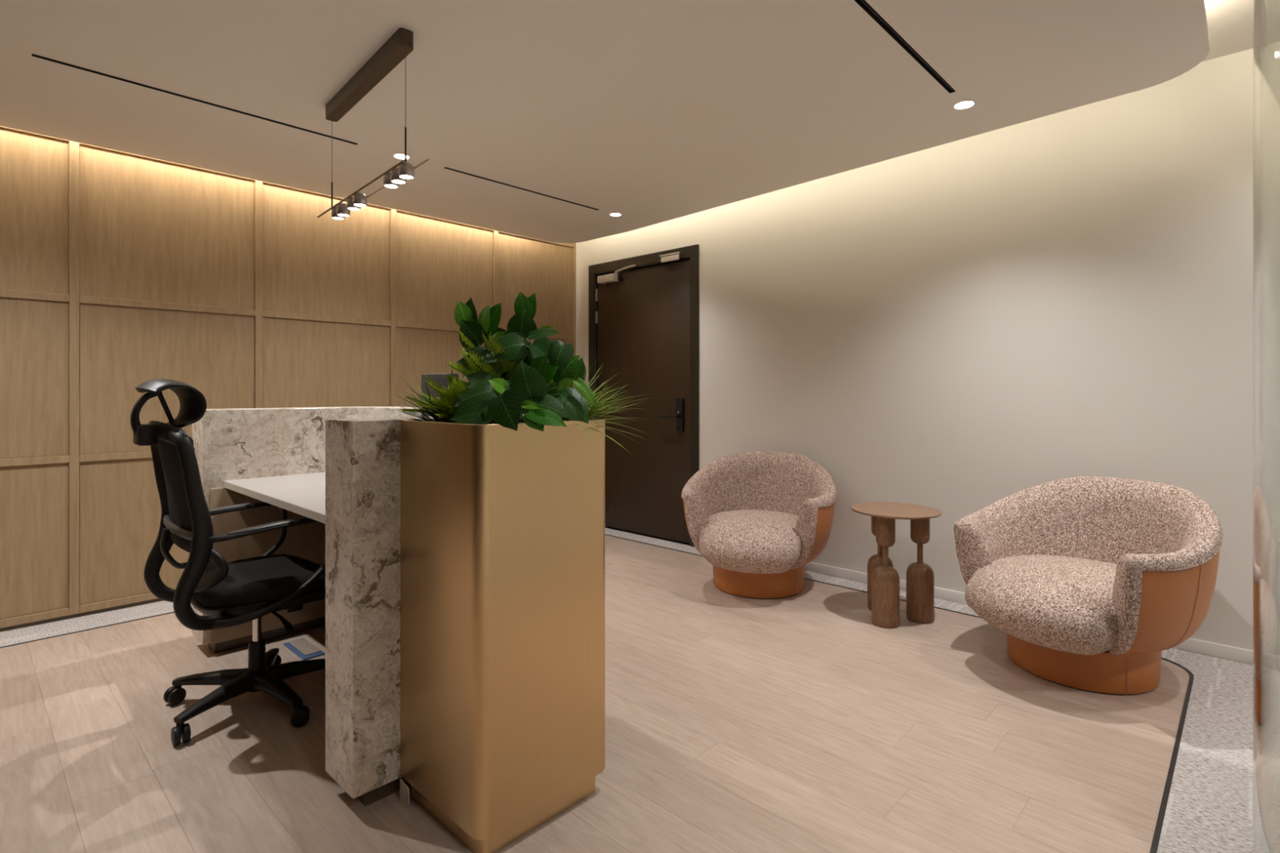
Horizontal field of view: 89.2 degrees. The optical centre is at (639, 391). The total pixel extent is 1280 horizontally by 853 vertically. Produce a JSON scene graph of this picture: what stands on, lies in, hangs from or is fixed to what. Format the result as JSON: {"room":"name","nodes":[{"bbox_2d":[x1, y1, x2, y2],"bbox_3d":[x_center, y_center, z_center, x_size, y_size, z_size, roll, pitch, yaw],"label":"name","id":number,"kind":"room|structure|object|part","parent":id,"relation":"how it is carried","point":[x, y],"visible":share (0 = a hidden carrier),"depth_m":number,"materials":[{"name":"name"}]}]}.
{"room":"office reception area","nodes":[
{"label":"office reception area","id":0,"kind":"room"},
{"bbox_2d":[0,126,575,628],"bbox_3d":[-2.299,-0.142,3.808,0.120,2.525,4.958,0,0,44],"label":"wall","id":1,"kind":"structure","parent":0,"point":[120,272],"depth_m":3.45,"materials":[{"name":"brown wood"}]},
{"bbox_3d":[-3.086,-0.852,2.917,0.006,0.751,0.778,0,0,44],"label":"panel","id":2,"kind":"part","parent":1,"relation":"part of","materials":[{"name":"brown wood"}]},
{"bbox_3d":[-3.086,-0.061,2.917,0.006,0.751,0.778,0,0,44],"label":"panel","id":3,"kind":"part","parent":1,"relation":"part of","materials":[{"name":"brown wood"}]},
{"bbox_3d":[-3.086,0.709,2.917,0.006,0.711,0.778,0,0,44],"label":"panel","id":4,"kind":"part","parent":1,"relation":"part of","materials":[{"name":"brown wood"}]},
{"bbox_3d":[-3.081,-1.246,2.912,0.020,0.037,0.780,0,0,44],"label":"rail","id":5,"kind":"part","parent":1,"relation":"part of","materials":[{"name":"brown wood"}]},
{"bbox_3d":[-3.081,-0.457,2.912,0.020,0.037,0.780,0,0,44],"label":"rail","id":6,"kind":"part","parent":1,"relation":"part of","materials":[{"name":"brown wood"}]},
{"bbox_3d":[-3.081,0.334,2.912,0.020,0.037,0.780,0,0,44],"label":"rail","id":7,"kind":"part","parent":1,"relation":"part of","materials":[{"name":"brown wood"}]},
{"bbox_3d":[-3.081,1.083,2.912,0.020,0.037,0.780,0,0,44],"label":"rail","id":8,"kind":"part","parent":1,"relation":"part of","materials":[{"name":"brown wood"}]},
{"bbox_2d":[0,598,164,631],"bbox_3d":[-2.265,1.111,3.775,0.014,0.017,4.958,0,0,44],"label":"trim","id":9,"kind":"structure","parent":1,"relation":"attached to","point":[44,621],"depth_m":3.21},
{"bbox_3d":[-2.518,0.334,3.505,0.020,0.037,0.780,0,0,44],"label":"rail","id":10,"kind":"part","parent":1,"relation":"part of","materials":[{"name":"brown wood"}]},
{"bbox_3d":[-2.518,1.083,3.505,0.020,0.037,0.780,0,0,44],"label":"rail","id":11,"kind":"part","parent":1,"relation":"part of","materials":[{"name":"brown wood"}]},
{"bbox_3d":[-2.523,0.709,3.510,0.006,0.711,0.778,0,0,44],"label":"panel","id":12,"kind":"part","parent":1,"relation":"part of","materials":[{"name":"brown wood"}]},
{"bbox_3d":[-2.518,-1.246,3.505,0.020,0.037,0.780,0,0,44],"label":"rail","id":13,"kind":"part","parent":1,"relation":"part of","materials":[{"name":"brown wood"}]},
{"bbox_3d":[-2.523,-0.852,3.510,0.006,0.751,0.778,0,0,44],"label":"panel","id":14,"kind":"part","parent":1,"relation":"part of","materials":[{"name":"brown wood"}]},
{"bbox_3d":[-2.523,-0.061,3.510,0.006,0.751,0.778,0,0,44],"label":"panel","id":15,"kind":"part","parent":1,"relation":"part of","materials":[{"name":"brown wood"}]},
{"bbox_3d":[-2.518,-0.457,3.505,0.020,0.037,0.780,0,0,44],"label":"rail","id":16,"kind":"part","parent":1,"relation":"part of","materials":[{"name":"brown wood"}]},
{"bbox_3d":[-1.955,-1.246,4.099,0.020,0.037,0.780,0,0,44],"label":"rail","id":17,"kind":"part","parent":1,"relation":"part of","materials":[{"name":"brown wood"}]},
{"bbox_3d":[-1.960,-0.852,4.103,0.006,0.751,0.778,0,0,44],"label":"panel","id":18,"kind":"part","parent":1,"relation":"part of","materials":[{"name":"brown wood"}]},
{"bbox_3d":[-1.960,-0.061,4.103,0.006,0.751,0.778,0,0,44],"label":"panel","id":19,"kind":"part","parent":1,"relation":"part of","materials":[{"name":"brown wood"}]},
{"bbox_3d":[-1.955,-0.457,4.099,0.020,0.037,0.780,0,0,44],"label":"rail","id":20,"kind":"part","parent":1,"relation":"part of","materials":[{"name":"brown wood"}]},
{"bbox_3d":[-1.392,-0.457,4.692,0.020,0.037,0.780,0,0,44],"label":"rail","id":21,"kind":"part","parent":1,"relation":"part of","materials":[{"name":"brown wood"}]},
{"bbox_3d":[-1.397,-0.061,4.697,0.006,0.751,0.778,0,0,44],"label":"panel","id":22,"kind":"part","parent":1,"relation":"part of","materials":[{"name":"brown wood"}]},
{"bbox_3d":[-1.397,-0.852,4.697,0.006,0.751,0.778,0,0,44],"label":"panel","id":23,"kind":"part","parent":1,"relation":"part of","materials":[{"name":"brown wood"}]},
{"bbox_3d":[-1.392,-1.246,4.692,0.020,0.037,0.780,0,0,44],"label":"rail","id":24,"kind":"part","parent":1,"relation":"part of","materials":[{"name":"brown wood"}]},
{"bbox_3d":[-0.840,-0.852,5.283,0.006,0.751,0.759,0,0,44],"label":"panel","id":25,"kind":"part","parent":1,"relation":"part of","materials":[{"name":"brown wood"}]},
{"bbox_3d":[-0.835,-1.246,5.278,0.020,0.037,0.761,0,0,44],"label":"rail","id":26,"kind":"part","parent":1,"relation":"part of","materials":[{"name":"brown wood"}]},
{"bbox_3d":[-0.835,-0.457,5.278,0.020,0.037,0.761,0,0,44],"label":"rail","id":27,"kind":"part","parent":1,"relation":"part of","materials":[{"name":"brown wood"}]},
{"bbox_3d":[-0.840,-0.061,5.283,0.006,0.751,0.759,0,0,44],"label":"panel","id":28,"kind":"part","parent":1,"relation":"part of","materials":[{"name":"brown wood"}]},
{"bbox_2d":[0,525,1190,852],"bbox_3d":[0.364,1.180,1.364,7.350,0.120,5.080,0,0,44],"label":"floor","id":29,"kind":"structure","parent":0,"point":[800,722],"depth_m":2.04,"materials":[{"name":"brown wood"}]},
{"bbox_2d":[129,378,325,746],"bbox_3d":[-1.389,0.540,2.313,0.604,1.159,0.679,0,0,44],"label":"office chair","id":30,"kind":"object","parent":29,"relation":"on","point":[237,592],"visible":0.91,"depth_m":2.15,"materials":[{"name":"black plastic"}]},
{"bbox_3d":[-1.569,0.147,2.143,0.440,0.102,0.080,0,0,44],"label":"rail","id":31,"kind":"part","parent":30,"relation":"part of","materials":[{"name":"black plastic"}]},
{"bbox_3d":[-1.547,0.524,2.161,0.044,0.141,0.085,0,0,44],"label":"lumbar arm","id":32,"kind":"part","parent":30,"relation":"part of","materials":[{"name":"black plastic"}]},
{"bbox_3d":[-1.534,1.032,2.336,0.279,0.056,0.068,0,0,0],"label":"leg","id":33,"kind":"part","parent":30,"relation":"part of","materials":[{"name":"black plastic"}]},
{"bbox_3d":[-1.427,1.032,2.190,0.068,0.056,0.279,0,0,18],"label":"leg","id":34,"kind":"part","parent":30,"relation":"part of","materials":[{"name":"black plastic"}]},
{"bbox_3d":[-1.565,0.598,2.480,0.074,0.320,0.390,0,0,38],"label":"armrest","id":35,"kind":"part","parent":30,"relation":"part of","materials":[{"name":"black plastic"}]},
{"bbox_3d":[-1.349,0.693,2.370,0.483,0.096,0.463,0,0,44],"label":"seat","id":36,"kind":"part","parent":30,"relation":"part of","materials":[{"name":"black fabric"}]},
{"bbox_3d":[-1.228,0.598,2.160,0.390,0.320,0.074,0,0,-41],"label":"armrest","id":37,"kind":"part","parent":30,"relation":"part of","materials":[{"name":"black plastic"}]},
{"bbox_3d":[-1.429,1.032,2.483,0.068,0.056,0.279,0,0,-19],"label":"leg","id":38,"kind":"part","parent":30,"relation":"part of","materials":[{"name":"black plastic"}]},
{"bbox_3d":[-1.255,1.032,2.248,0.279,0.056,0.068,0,0,36],"label":"leg","id":39,"kind":"part","parent":30,"relation":"part of","materials":[{"name":"black plastic"}]},
{"bbox_3d":[-1.263,0.806,2.287,0.145,0.052,0.028,0,0,38],"label":"lever","id":40,"kind":"part","parent":30,"relation":"part of","materials":[{"name":"black plastic"}]},
{"bbox_3d":[-1.298,0.797,2.424,0.060,0.045,0.060,0,0,44],"label":"tilt knob","id":41,"kind":"part","parent":30,"relation":"part of","materials":[{"name":"black plastic"}]},
{"bbox_3d":[-1.256,1.032,2.428,0.279,0.056,0.068,0,0,-36],"label":"leg","id":42,"kind":"part","parent":30,"relation":"part of","materials":[{"name":"black plastic"}]},
{"bbox_2d":[283,638,324,660],"bbox_3d":[-1.456,1.115,2.809,0.244,0.010,0.086,0,0,44],"label":"magazine","id":43,"kind":"object","parent":29,"relation":"on","point":[303,648],"visible":0.97,"depth_m":2.79,"materials":[{"name":"blue paper"}]},
{"bbox_3d":[-1.457,1.111,2.821,0.198,0.003,0.064,0,0,44],"label":"lid","id":44,"kind":"part","parent":43,"relation":"part of","materials":[{"name":"beige paper"}]},
{"bbox_2d":[191,406,592,806],"bbox_3d":[-1.062,0.599,2.565,1.672,1.040,0.842,0,0,44],"label":"reception desk","id":45,"kind":"object","parent":29,"relation":"on","point":[339,468],"visible":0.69,"depth_m":1.78,"materials":[{"name":"beige stone"}]},
{"bbox_3d":[-1.591,0.737,2.946,0.016,0.651,0.613,0,0,44],"label":"panel","id":46,"kind":"part","parent":45,"relation":"part of","materials":[{"name":"brown wood"}]},
{"bbox_2d":[224,471,325,515],"bbox_3d":[-1.098,0.396,2.527,1.308,0.028,0.585,0,0,44],"label":"countertop","id":47,"kind":"structure","parent":45,"relation":"on","point":[306,491],"depth_m":2.57,"materials":[{"name":"grey laminate"}]},
{"bbox_2d":[421,373,458,416],"bbox_3d":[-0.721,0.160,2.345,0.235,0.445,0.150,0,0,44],"label":"computer monitor","id":48,"kind":"object","parent":45,"relation":"on","point":[439,379],"visible":0.11,"depth_m":2.35,"materials":[{"name":"grey plastic"}]},
{"bbox_2d":[400,778,409,807],"bbox_3d":[-0.637,1.088,1.754,0.049,0.060,0.003,0,0,44],"label":"clip","id":49,"kind":"object","parent":29,"relation":"on","point":[404,790],"visible":1,"depth_m":1.75,"materials":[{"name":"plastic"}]},
{"bbox_2d":[400,418,604,852],"bbox_3d":[-0.373,0.599,1.794,0.388,1.040,0.417,0,0,44],"label":"planter","id":50,"kind":"object","parent":29,"relation":"on","point":[503,528],"visible":0.84,"depth_m":1.64,"materials":[{"name":"gold metal"}]},
{"bbox_2d":[377,361,453,424],"bbox_3d":[-0.597,0.012,1.750,0.322,0.196,0.208,0,0,44],"label":"grass tuft","id":51,"kind":"object","parent":50,"relation":"in","point":[427,418],"visible":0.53,"depth_m":1.76,"materials":[{"name":"green plant"}]},
{"bbox_3d":[-0.592,0.070,1.709,0.010,0.018,0.171,0,-23,24],"label":"blade","id":52,"kind":"part","parent":51,"relation":"part of","materials":[{"name":"green plant"}]},
{"bbox_3d":[-0.580,0.050,1.710,0.010,0.018,0.180,0,-35,38],"label":"blade","id":53,"kind":"part","parent":51,"relation":"part of","materials":[{"name":"green plant"}]},
{"bbox_3d":[-0.568,0.028,1.758,0.008,0.145,0.003,0,21,22],"label":"blade","id":54,"kind":"part","parent":51,"relation":"part of","materials":[{"name":"green plant"}]},
{"bbox_2d":[399,370,469,423],"bbox_3d":[-0.504,0.017,1.765,0.259,0.155,0.275,0,0,44],"label":"fern","id":55,"kind":"object","parent":50,"relation":"in","point":[445,410],"visible":0.48,"depth_m":1.69,"materials":[{"name":"green plant"}]},
{"bbox_2d":[444,329,586,394],"bbox_3d":[-0.398,-0.059,1.853,0.365,0.256,0.365,0,0,44],"label":"fern","id":56,"kind":"object","parent":50,"relation":"in","point":[507,365],"visible":0.14,"depth_m":1.74,"materials":[{"name":"green plant"}]},
{"bbox_2d":[449,291,597,431],"bbox_3d":[-0.333,-0.088,1.730,0.469,0.373,0.392,0,0,44],"label":"leafy plant","id":57,"kind":"object","parent":50,"relation":"on","point":[528,393],"visible":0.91,"depth_m":1.67,"materials":[{"name":"green plant"}]},
{"bbox_2d":[552,356,653,451],"bbox_3d":[-0.134,0.021,1.829,0.403,0.283,0.399,0,0,44],"label":"grass tuft","id":58,"kind":"object","parent":50,"relation":"in","point":[592,407],"visible":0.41,"depth_m":1.79,"materials":[{"name":"green plant"}]},
{"bbox_3d":[-0.163,0.107,1.718,0.009,0.043,0.242,0,0,-28],"label":"blade","id":59,"kind":"part","parent":58,"relation":"part of","materials":[{"name":"green plant"}]},
{"bbox_3d":[-0.122,0.037,1.773,0.007,0.174,0.018,0,43,-34],"label":"blade","id":60,"kind":"part","parent":58,"relation":"part of","materials":[{"name":"green plant"}]},
{"bbox_3d":[-0.112,0.047,1.763,0.007,0.173,0.044,0,44,-44],"label":"blade","id":61,"kind":"part","parent":58,"relation":"part of","materials":[{"name":"green plant"}]},
{"bbox_3d":[-0.112,0.031,1.765,0.051,0.203,0.008,44,24,27],"label":"blade","id":62,"kind":"part","parent":58,"relation":"part of","materials":[{"name":"green plant"}]},
{"bbox_3d":[-0.116,0.129,1.741,0.227,0.096,0.009,-9,-5,37],"label":"blade","id":63,"kind":"part","parent":58,"relation":"part of","materials":[{"name":"green plant"}]},
{"bbox_3d":[-0.099,0.089,1.788,0.206,0.087,0.008,-27,-10,19],"label":"blade","id":64,"kind":"part","parent":58,"relation":"part of","materials":[{"name":"green plant"}]},
{"bbox_3d":[-0.087,0.057,1.760,0.211,0.053,0.008,-40,-22,29],"label":"blade","id":65,"kind":"part","parent":58,"relation":"part of","materials":[{"name":"green plant"}]},
{"bbox_3d":[-0.088,0.114,1.782,0.216,0.054,0.008,-4,-1,11],"label":"blade","id":66,"kind":"part","parent":58,"relation":"part of","materials":[{"name":"green plant"}]},
{"bbox_2d":[0,533,1194,852],"bbox_3d":[-0.730,1.125,2.245,3.802,0.015,4.733,0,0,44],"label":"trim","id":67,"kind":"structure","parent":29,"relation":"on","point":[1157,830],"depth_m":2.15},
{"bbox_2d":[0,528,1253,852],"bbox_3d":[0.366,1.125,1.278,7.229,0.013,4.958,0,0,44],"label":"floor border","id":68,"kind":"object","parent":29,"relation":"on","point":[1209,809],"visible":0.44,"depth_m":2.09,"materials":[{"name":"white stone"}]},
{"bbox_2d":[1253,0,1279,852],"bbox_3d":[1.732,-0.143,1.286,1.200,2.522,0.704,0,0,-21],"label":"glass wall","id":69,"kind":"structure","parent":68,"relation":"on","point":[1266,13],"depth_m":1.34,"materials":[{"name":"clear glass"}]},
{"bbox_2d":[681,451,836,599],"bbox_3d":[0.674,0.751,3.720,0.868,0.737,0.902,0,0,21],"label":"armchair","id":70,"kind":"object","parent":29,"relation":"on","point":[757,517],"visible":1,"depth_m":3.57,"materials":[{"name":"beige fabric"}]},
{"bbox_3d":[0.659,0.833,3.680,0.690,0.266,0.816,0,0,21],"label":"seat","id":71,"kind":"part","parent":70,"relation":"part of","materials":[{"name":"fabric"}]},
{"bbox_2d":[850,502,942,628],"bbox_3d":[1.262,0.851,3.208,0.418,0.536,0.418,0,0,44],"label":"side table","id":72,"kind":"object","parent":29,"relation":"on","point":[882,580],"visible":1,"depth_m":3.12,"materials":[{"name":"brown wood"}]},
{"bbox_3d":[1.234,0.858,3.331,0.126,0.523,0.126,0,0,44],"label":"leg","id":73,"kind":"part","parent":72,"relation":"part of","materials":[{"name":"brown wood"}]},
{"bbox_3d":[1.181,0.858,3.120,0.126,0.523,0.126,0,0,44],"label":"leg","id":74,"kind":"part","parent":72,"relation":"part of","materials":[{"name":"brown wood"}]},
{"bbox_3d":[1.373,0.858,3.180,0.126,0.523,0.126,0,0,44],"label":"leg","id":75,"kind":"part","parent":72,"relation":"part of","materials":[{"name":"brown wood"}]},
{"bbox_2d":[953,475,1222,694],"bbox_3d":[1.770,0.751,2.626,0.902,0.737,0.868,0,0,-26],"label":"armchair","id":76,"kind":"object","parent":29,"relation":"on","point":[1087,580],"visible":1,"depth_m":2.47,"materials":[{"name":"beige fabric"}]},
{"bbox_3d":[1.731,0.833,2.607,0.816,0.266,0.690,0,0,-27],"label":"seat","id":77,"kind":"part","parent":76,"relation":"part of","materials":[{"name":"fabric"}]},
{"bbox_2d":[0,0,1209,243],"bbox_3d":[-0.788,-1.211,2.249,4.007,0.022,4.778,0,0,44],"label":"ceiling","id":78,"kind":"structure","parent":0,"point":[648,113],"depth_m":2.51,"materials":[{"name":"white paint"}]},
{"bbox_2d":[31,53,357,145],"bbox_3d":[-1.772,-1.226,2.733,0.025,0.052,1.157,0,0,44],"label":"ceiling vent","id":79,"kind":"object","parent":78,"relation":"in","point":[33,55],"visible":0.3,"depth_m":2.65,"materials":[{"name":"black metal"}]},
{"bbox_2d":[316,27,429,220],"bbox_3d":[-1.060,-0.962,2.486,0.070,0.477,1.022,0,0,-42],"label":"pendant lamp","id":80,"kind":"object","parent":78,"relation":"hanging from","point":[399,46],"visible":1,"depth_m":2.36,"materials":[{"name":"brown metal"}]},
{"bbox_3d":[-1.102,-0.765,2.505,0.008,0.007,0.937,0,0,-42],"label":"rod","id":81,"kind":"part","parent":80,"relation":"part of","materials":[{"name":"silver metal"}]},
{"bbox_3d":[-0.901,-0.761,2.358,0.007,0.007,0.620,0,0,-42],"label":"rod","id":82,"kind":"part","parent":80,"relation":"part of","materials":[{"name":"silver metal"}]},
{"bbox_2d":[393,154,409,159],"bbox_3d":[-1.221,-1.201,3.322,0.082,0.006,0.082,0,0,44],"label":"recessed light","id":83,"kind":"object","parent":78,"relation":"in","point":[399,156],"visible":0.92,"depth_m":3.33,"materials":[{"name":"paint"}]},
{"bbox_2d":[444,167,598,210],"bbox_3d":[-0.662,-1.226,3.889,0.025,0.052,1.128,0,0,44],"label":"ceiling vent","id":84,"kind":"object","parent":78,"relation":"in","point":[451,169],"visible":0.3,"depth_m":3.84,"materials":[{"name":"black metal"}]},
{"bbox_2d":[609,213,621,217],"bbox_3d":[-0.166,-1.201,4.415,0.082,0.006,0.082,0,0,44],"label":"recessed light","id":85,"kind":"object","parent":78,"relation":"in","point":[613,214],"visible":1,"depth_m":4.41,"materials":[{"name":"paint"}]},
{"bbox_2d":[853,0,955,93],"bbox_3d":[0.866,-1.226,2.194,0.025,0.052,1.137,0,0,44],"label":"ceiling vent","id":86,"kind":"object","parent":78,"relation":"in","point":[863,4],"visible":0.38,"depth_m":2.25,"materials":[{"name":"black metal"}]},
{"bbox_2d":[953,101,974,109],"bbox_3d":[1.361,-1.201,2.722,0.082,0.006,0.082,0,0,44],"label":"recessed light","id":87,"kind":"object","parent":78,"relation":"in","point":[965,104],"visible":1,"depth_m":2.73,"materials":[{"name":"paint"}]},
{"bbox_2d":[575,48,1253,650],"bbox_3d":[2.070,-0.142,3.161,7.349,2.525,0.120,0,0,44],"label":"wall","id":88,"kind":"structure","parent":0,"point":[958,328],"depth_m":3.30,"materials":[{"name":"white paint"}]},
{"bbox_2d":[588,244,698,546],"bbox_3d":[0.013,0.035,5.056,1.165,2.169,0.164,0,0,44],"label":"door","id":89,"kind":"structure","parent":88,"relation":"in","point":[643,320],"depth_m":5.00,"materials":[{"name":"brown wood"}]},
{"bbox_3d":[-0.402,0.035,5.415,0.069,2.167,0.014,0,0,44],"label":"frame","id":90,"kind":"part","parent":89,"relation":"part of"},
{"bbox_3d":[-0.118,-0.965,5.112,0.026,0.031,0.233,0,0,-40],"label":"closer arm","id":91,"kind":"part","parent":89,"relation":"part of","materials":[{"name":"paint"}]},
{"bbox_3d":[-0.005,-1.012,5.038,1.162,0.075,0.014,0,0,44],"label":"frame","id":92,"kind":"part","parent":89,"relation":"part of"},
{"bbox_3d":[0.218,0.186,4.785,0.159,0.024,0.054,0,0,44],"label":"lever","id":93,"kind":"part","parent":89,"relation":"part of","materials":[{"name":"black metal"}]},
{"bbox_3d":[0.295,0.175,4.765,0.063,0.246,0.022,0,0,44],"label":"lock plate","id":94,"kind":"part","parent":89,"relation":"part of","materials":[{"name":"black metal"}]},
{"bbox_3d":[0.391,0.035,4.662,0.073,2.167,0.014,0,0,44],"label":"frame","id":95,"kind":"part","parent":89,"relation":"part of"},
{"bbox_2d":[804,562,1253,664],"bbox_3d":[2.555,1.091,2.610,5.887,0.057,0.012,0,0,44],"label":"baseboard","id":96,"kind":"structure","parent":88,"relation":"attached to","point":[1208,648],"depth_m":3.40,"materials":[{"name":"white paint"}]},
{"bbox_2d":[1201,0,1253,62],"bbox_3d":[0.364,-1.435,1.363,7.349,0.060,5.078,0,0,44],"label":"ceiling","id":97,"kind":"structure","parent":0,"point":[1229,22],"depth_m":2.50,"materials":[{"name":"white paint"}]}
]}

